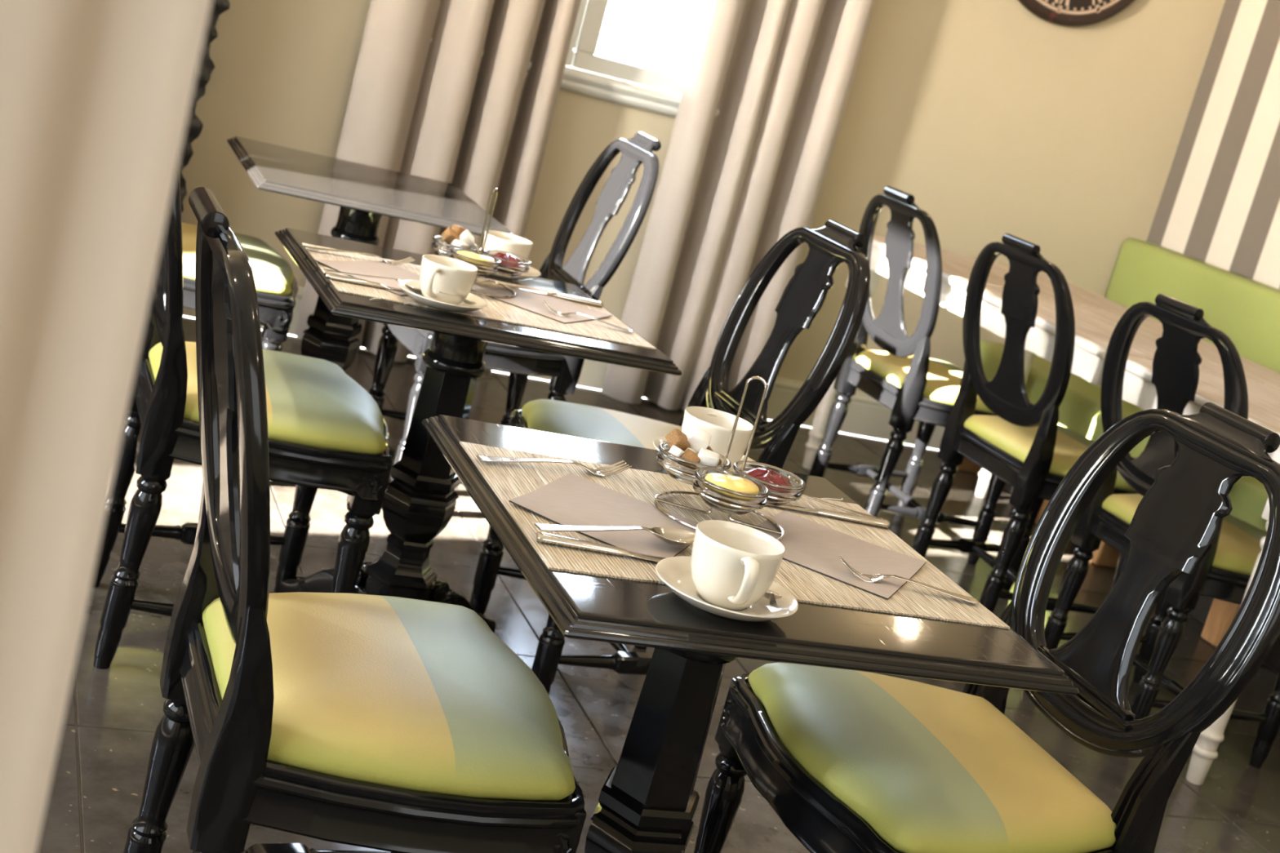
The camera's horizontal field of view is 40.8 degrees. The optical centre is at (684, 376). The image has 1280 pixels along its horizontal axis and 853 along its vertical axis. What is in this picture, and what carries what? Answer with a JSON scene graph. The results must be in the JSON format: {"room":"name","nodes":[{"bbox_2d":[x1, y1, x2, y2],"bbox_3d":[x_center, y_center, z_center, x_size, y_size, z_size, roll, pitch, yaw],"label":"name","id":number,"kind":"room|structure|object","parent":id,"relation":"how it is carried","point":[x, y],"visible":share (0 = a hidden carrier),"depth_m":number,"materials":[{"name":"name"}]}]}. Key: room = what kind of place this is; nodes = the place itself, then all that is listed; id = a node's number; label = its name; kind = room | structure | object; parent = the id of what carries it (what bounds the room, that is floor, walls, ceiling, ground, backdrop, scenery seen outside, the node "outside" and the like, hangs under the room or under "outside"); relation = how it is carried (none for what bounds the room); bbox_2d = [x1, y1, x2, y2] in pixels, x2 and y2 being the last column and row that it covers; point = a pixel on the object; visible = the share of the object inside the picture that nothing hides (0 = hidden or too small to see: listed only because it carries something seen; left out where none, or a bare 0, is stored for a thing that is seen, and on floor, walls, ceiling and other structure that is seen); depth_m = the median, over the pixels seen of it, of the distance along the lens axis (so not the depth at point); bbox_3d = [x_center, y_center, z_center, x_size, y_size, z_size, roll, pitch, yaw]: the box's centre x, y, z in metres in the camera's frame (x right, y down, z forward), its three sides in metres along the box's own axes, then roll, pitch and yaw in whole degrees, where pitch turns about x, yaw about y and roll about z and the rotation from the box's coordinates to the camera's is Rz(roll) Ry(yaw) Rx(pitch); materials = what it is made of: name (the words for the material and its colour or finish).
{"room":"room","nodes":[
{"label":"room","id":0,"kind":"room"},
{"bbox_2d":[35,316,1279,852],"bbox_3d":[-0.191,0.834,2.567,6.898,0.120,6.498,10,13,-23],"label":"floor","id":1,"kind":"structure","parent":0,"point":[113,715],"depth_m":3.59,"materials":[{"name":"grey tile"}]},
{"bbox_2d":[178,0,230,213],"bbox_3d":[-1.705,-1.207,4.580,1.021,2.144,0.054,10,13,-23],"label":"screen","id":2,"kind":"object","parent":1,"relation":"on","point":[193,127],"visible":0.15,"depth_m":4.84,"materials":[{"name":"black wood"}]},
{"bbox_2d":[126,222,298,412],"bbox_3d":[-1.155,-0.317,3.990,0.539,0.982,0.508,10,13,-23],"label":"dining chair","id":3,"kind":"object","parent":1,"relation":"on","point":[276,284],"visible":0.2,"depth_m":3.88,"materials":[{"name":"black paint"}]},
{"bbox_2d":[182,222,293,296],"bbox_3d":[-1.109,-0.296,4.013,0.397,0.062,0.470,10,12,-23],"label":"cushion","id":4,"kind":"object","parent":3,"relation":"on","point":[273,276],"depth_m":3.89,"materials":[{"name":"leather"}]},
{"bbox_2d":[90,161,391,669],"bbox_3d":[-0.771,-0.003,3.003,0.539,0.982,0.508,10,13,-24],"label":"dining chair","id":5,"kind":"object","parent":1,"relation":"on","point":[326,430],"visible":0.63,"depth_m":2.87,"materials":[{"name":"black paint"}]},
{"bbox_2d":[148,341,386,455],"bbox_3d":[-0.726,0.017,3.027,0.397,0.062,0.470,10,13,-24],"label":"cushion","id":6,"kind":"object","parent":5,"relation":"on","point":[314,408],"depth_m":2.88,"materials":[{"name":"leather"}]},
{"bbox_2d":[123,186,586,852],"bbox_3d":[-0.384,0.323,1.965,0.539,0.982,0.508,10,13,-24],"label":"dining chair","id":7,"kind":"object","parent":1,"relation":"on","point":[389,724],"visible":1,"depth_m":1.82,"materials":[{"name":"black paint"}]},
{"bbox_2d":[202,591,575,801],"bbox_3d":[-0.338,0.343,1.990,0.397,0.062,0.470,10,13,-24],"label":"cushion","id":8,"kind":"object","parent":7,"relation":"on","point":[377,698],"depth_m":1.86,"materials":[{"name":"leather"}]},
{"bbox_2d":[226,136,511,506],"bbox_3d":[-0.841,-0.125,4.132,0.590,0.711,0.627,10,13,-23],"label":"pedestal table","id":9,"kind":"object","parent":1,"relation":"on","point":[364,193],"visible":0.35,"depth_m":4.04,"materials":[{"name":"black paint"}]},
{"bbox_2d":[274,227,681,632],"bbox_3d":[-0.474,0.182,3.156,0.617,0.710,0.584,10,13,-25],"label":"pedestal table","id":10,"kind":"object","parent":1,"relation":"on","point":[420,502],"visible":0.47,"depth_m":3.10,"materials":[{"name":"black paint"}]},
{"bbox_2d":[302,242,656,349],"bbox_3d":[-0.369,-0.144,3.052,0.570,0.002,0.354,10,13,-25],"label":"placemat","id":11,"kind":"object","parent":10,"relation":"on","point":[497,310],"visible":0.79,"depth_m":3.01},
{"bbox_2d":[303,245,415,265],"bbox_3d":[-0.583,-0.221,3.082,0.202,0.019,0.025,9,13,-30],"label":"fork","id":12,"kind":"object","parent":11,"relation":"on","point":[398,262],"visible":1,"depth_m":3.09,"materials":[{"name":"silver metal"}]},
{"bbox_2d":[312,258,419,296],"bbox_3d":[-0.509,-0.174,2.987,0.194,0.005,0.194,21,13,25],"label":"napkin","id":13,"kind":"object","parent":11,"relation":"on","point":[378,268],"visible":0.65,"depth_m":2.99,"materials":[{"name":"grey"}]},
{"bbox_2d":[324,272,403,291],"bbox_3d":[-0.506,-0.153,2.879,0.195,0.010,0.019,10,13,-25],"label":"knife","id":14,"kind":"object","parent":13,"relation":"on","point":[327,275],"visible":0.73,"depth_m":2.85,"materials":[{"name":"silver metal"}]},
{"bbox_2d":[324,268,422,293],"bbox_3d":[-0.509,-0.163,2.879,0.187,0.014,0.041,12,12,-17],"label":"spoon","id":15,"kind":"object","parent":13,"relation":"on","point":[414,289],"visible":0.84,"depth_m":2.87,"materials":[{"name":"silver metal"}]},
{"bbox_2d":[397,280,487,312],"bbox_3d":[-0.406,-0.129,2.872,0.153,0.021,0.153,10,13,-23],"label":"saucer","id":16,"kind":"object","parent":11,"relation":"on","point":[480,304],"visible":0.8,"depth_m":2.83,"materials":[{"name":"beige ceramic"}]},
{"bbox_2d":[419,254,478,305],"bbox_3d":[-0.397,-0.155,2.860,0.095,0.070,0.108,11,12,-22],"label":"cup","id":17,"kind":"object","parent":16,"relation":"on","point":[448,275],"visible":0.91,"depth_m":2.83,"materials":[{"name":"beige ceramic"}]},
{"bbox_2d":[435,290,475,304],"bbox_3d":[-0.377,-0.130,2.829,0.025,0.025,0.114,21,13,25],"label":"spoon","id":18,"kind":"object","parent":16,"relation":"on","point":[466,301],"visible":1,"depth_m":2.85,"materials":[{"name":"silver metal"}]},
{"bbox_2d":[431,188,528,297],"bbox_3d":[-0.369,-0.255,3.105,0.181,0.181,0.182,22,13,28],"label":"stand","id":19,"kind":"object","parent":11,"relation":"on","point":[494,189],"visible":0.48,"depth_m":3.10,"materials":[{"name":"silver metal"}]},
{"bbox_2d":[431,235,481,257],"bbox_3d":[-0.418,-0.228,3.135,0.092,0.034,0.092,10,13,-23],"label":"glass bowl","id":20,"kind":"object","parent":19,"relation":"on","point":[438,243],"visible":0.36,"depth_m":3.10,"materials":[{"name":"clear glass"}]},
{"bbox_2d":[450,239,469,248],"bbox_3d":[-0.409,-0.237,3.118,0.027,0.025,0.026,23,13,32],"label":"sugar cube","id":21,"kind":"object","parent":20,"relation":"in","point":[456,242],"visible":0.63,"depth_m":3.11,"materials":[{"name":"white food"}]},
{"bbox_2d":[441,226,459,244],"bbox_3d":[-0.425,-0.254,3.120,0.030,0.033,0.032,10,13,-25],"label":"sugar cube","id":22,"kind":"object","parent":21,"relation":"on","point":[449,234],"visible":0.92,"depth_m":3.11,"materials":[{"name":"brown food"}]},
{"bbox_2d":[458,229,474,248],"bbox_3d":[-0.397,-0.251,3.132,0.029,0.034,0.031,12,12,-16],"label":"sugar cube","id":23,"kind":"object","parent":20,"relation":"in","point":[466,237],"visible":0.94,"depth_m":3.12,"materials":[{"name":"white food"}]},
{"bbox_2d":[467,243,477,248],"bbox_3d":[-0.394,-0.240,3.151,0.025,0.025,0.025,19,12,16],"label":"sugar cube","id":24,"kind":"object","parent":20,"relation":"in","point":[474,246],"visible":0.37,"depth_m":3.14,"materials":[{"name":"white food"}]},
{"label":"sugar cube","id":25,"kind":"object","parent":20,"relation":"in","visible":0},
{"bbox_2d":[451,224,466,235],"bbox_3d":[-0.413,-0.266,3.139,0.023,0.021,0.024,24,14,36],"label":"sugar cube","id":26,"kind":"object","parent":25,"relation":"on","point":[459,229],"visible":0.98,"depth_m":3.13,"materials":[{"name":"brown food"}]},
{"bbox_2d":[449,248,501,276],"bbox_3d":[-0.375,-0.200,3.057,0.092,0.034,0.092,10,13,-23],"label":"glass bowl","id":27,"kind":"object","parent":19,"relation":"on","point":[481,264],"visible":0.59,"depth_m":3.03,"materials":[{"name":"clear glass"}]},
{"bbox_2d":[457,250,494,262],"bbox_3d":[-0.374,-0.204,3.057,0.071,0.029,0.060,10,13,-23],"label":"butter","id":28,"kind":"object","parent":27,"relation":"in","point":[468,254],"visible":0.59,"depth_m":3.04,"materials":[{"name":"yellow food"}]},
{"bbox_2d":[483,248,531,277],"bbox_3d":[-0.328,-0.204,3.138,0.092,0.034,0.092,10,13,-23],"label":"glass bowl","id":29,"kind":"object","parent":19,"relation":"on","point":[524,265],"visible":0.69,"depth_m":3.11,"materials":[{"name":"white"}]},
{"bbox_2d":[492,252,521,262],"bbox_3d":[-0.327,-0.209,3.137,0.070,0.035,0.070,10,13,-23],"label":"jam","id":30,"kind":"object","parent":29,"relation":"in","point":[506,256],"visible":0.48,"depth_m":3.13,"materials":[{"name":"red food"}]},
{"bbox_2d":[471,285,612,324],"bbox_3d":[-0.258,-0.134,3.129,0.194,0.005,0.194,20,12,20],"label":"napkin","id":31,"kind":"object","parent":11,"relation":"on","point":[531,301],"visible":0.98,"depth_m":3.12,"materials":[{"name":"grey"}]},
{"bbox_2d":[505,284,603,306],"bbox_3d":[-0.246,-0.155,3.231,0.194,0.010,0.019,11,12,-19],"label":"knife","id":32,"kind":"object","parent":31,"relation":"on","point":[590,302],"visible":1,"depth_m":3.24,"materials":[{"name":"silver metal"}]},
{"bbox_2d":[542,300,633,333],"bbox_3d":[-0.172,-0.105,3.074,0.170,0.019,0.025,14,12,-8],"label":"fork","id":33,"kind":"object","parent":31,"relation":"on","point":[545,304],"visible":1,"depth_m":3.07,"materials":[{"name":"silver metal"}]},
{"bbox_2d":[489,266,541,279],"bbox_3d":[-0.353,-0.207,3.311,0.153,0.021,0.153,10,13,-23],"label":"saucer","id":34,"kind":"object","parent":10,"relation":"on","point":[533,273],"visible":0.27,"depth_m":3.28,"materials":[{"name":"beige ceramic"}]},
{"bbox_2d":[482,230,533,258],"bbox_3d":[-0.350,-0.237,3.309,0.095,0.070,0.108,4,16,-44],"label":"cup","id":35,"kind":"object","parent":34,"relation":"on","point":[495,240],"visible":0.49,"depth_m":3.27,"materials":[{"name":"beige ceramic"}]},
{"bbox_2d":[368,132,661,480],"bbox_3d":[-0.448,-0.173,4.234,0.539,0.982,0.508,11,12,-23],"label":"dining chair","id":36,"kind":"object","parent":1,"relation":"on","point":[565,371],"visible":0.45,"depth_m":4.19,"materials":[{"name":"black paint"}]},
{"bbox_2d":[469,219,870,693],"bbox_3d":[-0.044,0.131,3.320,0.539,0.982,0.508,10,13,-24],"label":"dining chair","id":37,"kind":"object","parent":1,"relation":"on","point":[831,245],"visible":0.42,"depth_m":3.31,"materials":[{"name":"black paint"}]},
{"bbox_2d":[521,399,681,449],"bbox_3d":[-0.096,0.134,3.300,0.397,0.062,0.470,10,13,-24],"label":"cushion","id":38,"kind":"object","parent":37,"relation":"on","point":[560,417],"depth_m":3.30,"materials":[{"name":"fabric"}]},
{"bbox_2d":[422,414,1078,852],"bbox_3d":[-0.043,0.520,2.115,0.603,0.711,0.663,10,13,-23],"label":"pedestal table","id":39,"kind":"object","parent":1,"relation":"on","point":[648,802],"visible":0.59,"depth_m":1.89,"materials":[{"name":"black paint"}]},
{"bbox_2d":[653,436,755,471],"bbox_3d":[0.030,0.116,2.281,0.153,0.021,0.153,10,13,-23],"label":"saucer","id":40,"kind":"object","parent":39,"relation":"on","point":[657,442],"visible":0.08,"depth_m":2.30,"materials":[{"name":"beige ceramic"}]},
{"bbox_2d":[680,406,753,471],"bbox_3d":[0.040,0.088,2.282,0.094,0.070,0.108,20,12,22],"label":"cup","id":41,"kind":"object","parent":40,"relation":"on","point":[720,424],"visible":0.57,"depth_m":2.25,"materials":[{"name":"beige ceramic"}]},
{"bbox_2d":[655,555,798,622],"bbox_3d":[0.041,0.225,1.775,0.153,0.021,0.153,10,13,-23],"label":"saucer","id":42,"kind":"object","parent":39,"relation":"on","point":[674,572],"visible":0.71,"depth_m":1.77,"materials":[{"name":"beige ceramic"}]},
{"bbox_2d":[690,520,785,610],"bbox_3d":[0.046,0.198,1.764,0.095,0.070,0.107,20,12,23],"label":"cup","id":43,"kind":"object","parent":42,"relation":"on","point":[733,566],"visible":1,"depth_m":1.74,"materials":[{"name":"beige ceramic"}]},
{"bbox_2d":[763,590,782,608],"bbox_3d":[0.085,0.226,1.745,0.025,0.025,0.114,16,12,5],"label":"spoon","id":44,"kind":"object","parent":42,"relation":"on","point":[772,596],"visible":0.93,"depth_m":1.75,"materials":[{"name":"silver metal"}]},
{"bbox_2d":[459,441,1009,629],"bbox_3d":[0.049,0.184,2.039,0.566,0.002,0.405,10,13,-23],"label":"placemat","id":45,"kind":"object","parent":39,"relation":"on","point":[508,481],"visible":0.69,"depth_m":2.00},
{"bbox_2d":[475,455,631,476],"bbox_3d":[-0.159,0.104,2.095,0.203,0.019,0.025,8,14,-32],"label":"fork","id":46,"kind":"object","parent":45,"relation":"on","point":[486,459],"visible":1,"depth_m":2.10,"materials":[{"name":"silver metal"}]},
{"bbox_2d":[535,531,666,562],"bbox_3d":[-0.063,0.188,1.843,0.198,0.010,0.019,12,12,-17],"label":"knife","id":47,"kind":"object","parent":45,"relation":"on","point":[543,537],"visible":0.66,"depth_m":1.82,"materials":[{"name":"silver metal"}]},
{"bbox_2d":[508,472,697,564],"bbox_3d":[-0.082,0.159,1.969,0.193,0.005,0.214,18,12,14],"label":"napkin","id":48,"kind":"object","parent":45,"relation":"on","point":[570,500],"visible":0.83,"depth_m":1.97,"materials":[{"name":"grey"}]},
{"bbox_2d":[533,523,694,546],"bbox_3d":[-0.069,0.170,1.877,0.202,0.015,0.044,9,13,-29],"label":"spoon","id":49,"kind":"object","parent":48,"relation":"on","point":[669,535],"visible":0.94,"depth_m":1.89,"materials":[{"name":"silver metal"}]},
{"bbox_2d":[653,376,800,541],"bbox_3d":[0.073,0.088,2.056,0.180,0.181,0.182,10,13,-23],"label":"stand","id":50,"kind":"object","parent":45,"relation":"on","point":[781,532],"visible":0.61,"depth_m":2.05,"materials":[{"name":"silver metal"}]},
{"bbox_2d":[657,440,731,484],"bbox_3d":[0.009,0.110,2.090,0.092,0.034,0.092,10,13,-23],"label":"glass bowl","id":51,"kind":"object","parent":50,"relation":"on","point":[669,460],"visible":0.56,"depth_m":2.06,"materials":[{"name":"clear glass"}]},
{"bbox_2d":[668,444,684,457],"bbox_3d":[-0.009,0.092,2.071,0.018,0.017,0.018,21,13,25],"label":"sugar cube","id":52,"kind":"object","parent":51,"relation":"in","point":[674,450],"visible":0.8,"depth_m":2.06,"materials":[{"name":"white food"}]},
{"bbox_2d":[680,448,700,463],"bbox_3d":[0.006,0.102,2.072,0.025,0.026,0.025,18,12,12],"label":"sugar cube","id":53,"kind":"object","parent":51,"relation":"in","point":[690,455],"visible":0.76,"depth_m":2.06,"materials":[{"name":"brown food"}]},
{"bbox_2d":[684,447,697,453],"bbox_3d":[0.009,0.100,2.087,0.026,0.027,0.026,23,14,33],"label":"sugar cube","id":54,"kind":"object","parent":51,"relation":"in","point":[691,449],"visible":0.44,"depth_m":2.08,"materials":[{"name":"white food"}]},
{"bbox_2d":[665,428,690,451],"bbox_3d":[-0.008,0.079,2.086,0.030,0.031,0.027,6,15,-39],"label":"sugar cube","id":55,"kind":"object","parent":54,"relation":"on","point":[676,437],"visible":0.88,"depth_m":2.08,"materials":[{"name":"brown food"}]},
{"bbox_2d":[697,448,719,466],"bbox_3d":[0.027,0.102,2.082,0.028,0.025,0.027,15,11,-1],"label":"sugar cube","id":56,"kind":"object","parent":51,"relation":"in","point":[707,457],"visible":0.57,"depth_m":2.07,"materials":[{"name":"white food"}]},
{"bbox_2d":[687,425,711,453],"bbox_3d":[0.017,0.077,2.096,0.029,0.031,0.031,16,11,2],"label":"sugar cube","id":57,"kind":"object","parent":56,"relation":"on","point":[698,437],"visible":0.9,"depth_m":2.09,"materials":[{"name":"white food"}]},
{"bbox_2d":[706,445,721,466],"bbox_3d":[0.032,0.099,2.104,0.025,0.026,0.023,9,13,-31],"label":"sugar cube","id":58,"kind":"object","parent":51,"relation":"in","point":[708,447],"visible":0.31,"depth_m":2.10,"materials":[{"name":"food"}]},
{"bbox_2d":[693,467,769,515],"bbox_3d":[0.052,0.138,2.012,0.092,0.034,0.092,10,13,-23],"label":"glass bowl","id":59,"kind":"object","parent":50,"relation":"on","point":[706,487],"visible":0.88,"depth_m":1.98,"materials":[{"name":"clear glass"}]},
{"bbox_2d":[704,472,759,494],"bbox_3d":[0.053,0.135,2.012,0.071,0.029,0.060,6,15,-40],"label":"butter","id":60,"kind":"object","parent":59,"relation":"in","point":[735,483],"visible":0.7,"depth_m":2.00,"materials":[{"name":"yellow food"}]},
{"bbox_2d":[733,460,805,506],"bbox_3d":[0.099,0.134,2.093,0.092,0.034,0.092,10,13,-23],"label":"glass bowl","id":61,"kind":"object","parent":50,"relation":"on","point":[797,484],"visible":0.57,"depth_m":2.07,"materials":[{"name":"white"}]},
{"bbox_2d":[745,467,791,486],"bbox_3d":[0.100,0.129,2.092,0.070,0.035,0.070,10,13,-23],"label":"jam","id":62,"kind":"object","parent":61,"relation":"in","point":[764,474],"visible":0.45,"depth_m":2.08,"materials":[{"name":"red food"}]},
{"bbox_2d":[777,503,890,528],"bbox_3d":[0.173,0.174,2.222,0.200,0.010,0.019,12,12,-17],"label":"knife","id":63,"kind":"object","parent":45,"relation":"on","point":[875,522],"visible":0.75,"depth_m":2.23,"materials":[{"name":"silver metal"}]},
{"bbox_2d":[754,510,926,599],"bbox_3d":[0.178,0.210,2.068,0.194,0.005,0.202,19,12,18],"label":"napkin","id":64,"kind":"object","parent":45,"relation":"on","point":[807,544],"visible":0.85,"depth_m":2.07,"materials":[{"name":"grey"}]},
{"bbox_2d":[839,555,979,604],"bbox_3d":[0.262,0.240,2.005,0.174,0.019,0.025,14,12,-9],"label":"fork","id":65,"kind":"object","parent":64,"relation":"on","point":[874,578],"visible":1,"depth_m":2.00,"materials":[{"name":"silver metal"}]},
{"bbox_2d":[802,493,883,519],"bbox_3d":[0.171,0.164,2.248,0.193,0.014,0.042,13,12,-11],"label":"spoon","id":66,"kind":"object","parent":45,"relation":"on","point":[851,511],"visible":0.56,"depth_m":2.25,"materials":[{"name":"silver metal"}]},
{"bbox_2d":[820,497,842,500],"bbox_3d":[0.201,0.166,2.324,0.048,0.003,0.009,3,17,-46],"label":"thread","id":67,"kind":"object","parent":39,"relation":"on","point":[820,498],"visible":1,"depth_m":2.32,"materials":[{"name":"white"}]},
{"bbox_2d":[808,186,1005,564],"bbox_3d":[0.702,-0.016,5.000,0.539,0.982,0.508,10,13,-25],"label":"dining chair","id":68,"kind":"object","parent":1,"relation":"on","point":[904,378],"visible":0.79,"depth_m":4.88,"materials":[{"name":"black paint"}]},
{"bbox_2d":[856,350,994,413],"bbox_3d":[0.747,0.003,5.026,0.397,0.062,0.470,10,13,-25],"label":"cushion","id":69,"kind":"object","parent":68,"relation":"on","point":[936,388],"depth_m":4.87,"materials":[{"name":"leather"}]},
{"bbox_2d":[693,402,1279,852],"bbox_3d":[0.369,0.475,2.230,0.539,0.982,0.508,10,13,-24],"label":"dining chair","id":70,"kind":"object","parent":1,"relation":"on","point":[848,761],"visible":0.94,"depth_m":2.18,"materials":[{"name":"black paint"}]},
{"bbox_2d":[748,662,1115,852],"bbox_3d":[0.317,0.477,2.209,0.397,0.062,0.470,10,13,-24],"label":"cushion","id":71,"kind":"object","parent":70,"relation":"on","point":[898,765],"depth_m":2.11,"materials":[{"name":"leather"}]},
{"bbox_2d":[911,233,1138,613],"bbox_3d":[0.933,0.163,4.454,0.539,0.982,0.508,10,13,-26],"label":"dining chair","id":72,"kind":"object","parent":1,"relation":"on","point":[1024,446],"visible":0.7,"depth_m":4.33,"materials":[{"name":"black paint"}]},
{"bbox_2d":[964,414,1135,491],"bbox_3d":[0.978,0.182,4.480,0.397,0.062,0.470,10,13,-26],"label":"cushion","id":73,"kind":"object","parent":72,"relation":"on","point":[1010,443],"depth_m":4.36,"materials":[{"name":"green leather"}]},
{"bbox_2d":[802,230,1279,785],"bbox_3d":[1.165,0.276,4.720,0.775,0.784,2.190,10,13,-24],"label":"table","id":74,"kind":"object","parent":1,"relation":"on","point":[1096,317],"visible":0.47,"depth_m":4.58,"materials":[{"name":"paint"}]},
{"bbox_2d":[956,237,1279,673],"bbox_3d":[2.025,0.469,4.548,0.693,0.938,4.200,10,13,-23],"label":"bench","id":75,"kind":"object","parent":1,"relation":"on","point":[1246,310],"visible":0.29,"depth_m":5.76,"materials":[{"name":"green"}]},
{"bbox_2d":[980,339,1268,532],"bbox_3d":[1.959,0.597,4.508,0.585,0.247,4.100,10,12,-23],"label":"seat cushion","id":76,"kind":"object","parent":75,"relation":"on","point":[1079,410],"depth_m":5.55,"materials":[{"name":"green fabric"}]},
{"bbox_2d":[1044,293,1279,768],"bbox_3d":[1.174,0.337,3.943,0.539,0.982,0.508,9,13,-27],"label":"dining chair","id":77,"kind":"object","parent":1,"relation":"on","point":[1224,572],"visible":0.52,"depth_m":3.83,"materials":[{"name":"black paint"}]},
{"bbox_2d":[1102,493,1266,575],"bbox_3d":[1.219,0.356,3.970,0.397,0.062,0.470,9,13,-27],"label":"cushion","id":78,"kind":"object","parent":77,"relation":"on","point":[1235,551],"depth_m":3.84,"materials":[{"name":"green leather"}]},
{"bbox_2d":[181,0,1225,393],"bbox_3d":[-1.027,-1.857,5.147,6.925,3.500,0.220,10,13,-23],"label":"wall","id":79,"kind":"structure","parent":0,"point":[997,118],"depth_m":6.05,"materials":[{"name":"beige paint"}]},
{"bbox_2d":[182,286,944,449],"bbox_3d":[-1.423,-0.243,5.373,6.525,0.155,0.017,10,13,-23],"label":"baseboard","id":80,"kind":"structure","parent":79,"relation":"attached to","point":[866,416],"depth_m":6.24,"materials":[{"name":"beige paint"}]},
{"bbox_2d":[430,0,719,117],"bbox_3d":[-0.176,-1.712,5.428,1.302,1.642,0.154,10,13,-23],"label":"window","id":81,"kind":"structure","parent":79,"relation":"in","point":[648,94],"depth_m":5.59,"materials":[{"name":"white paint"}]},
{"bbox_2d":[1017,0,1135,26],"bbox_3d":[1.399,-1.585,6.009,0.712,0.712,0.031,10,13,-23],"label":"wall clock","id":82,"kind":"object","parent":79,"relation":"attached to","point":[1069,13],"visible":1,"depth_m":6.09,"materials":[{"name":"black"}]},
{"bbox_2d":[1146,0,1279,289],"bbox_3d":[3.108,-0.369,3.507,0.150,3.500,6.370,10,13,-23],"label":"wall","id":83,"kind":"structure","parent":0,"point":[1219,206],"depth_m":6.15,"materials":[{"name":"paint"}]},
{"bbox_3d":[0.538,-2.642,1.830,6.875,0.120,6.790,10,13,-23],"label":"ceiling","id":84,"kind":"structure","parent":0,"visible":0},
{"bbox_2d":[0,0,211,852],"bbox_3d":[-0.217,-0.614,0.402,0.407,3.438,0.081,10,13,-23],"label":"curtain","id":85,"kind":"object","parent":84,"relation":"hanging from","point":[95,95],"visible":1,"depth_m":0.58,"materials":[{"name":"beige fabric"}]},
{"bbox_2d":[293,0,581,377],"bbox_3d":[-0.489,-1.693,5.171,0.642,3.438,0.184,10,13,-23],"label":"curtain","id":86,"kind":"object","parent":84,"relation":"hanging from","point":[440,109],"visible":0.51,"depth_m":5.32,"materials":[{"name":"beige fabric"}]},
{"bbox_2d":[601,0,875,410],"bbox_3d":[0.450,-1.517,5.568,0.631,3.438,0.184,10,13,-23],"label":"curtain","id":87,"kind":"object","parent":84,"relation":"hanging from","point":[779,75],"visible":0.82,"depth_m":5.70,"materials":[{"name":"beige fabric"}]},
{"label":"outside","id":88,"kind":"structure","parent":0,"visible":0},
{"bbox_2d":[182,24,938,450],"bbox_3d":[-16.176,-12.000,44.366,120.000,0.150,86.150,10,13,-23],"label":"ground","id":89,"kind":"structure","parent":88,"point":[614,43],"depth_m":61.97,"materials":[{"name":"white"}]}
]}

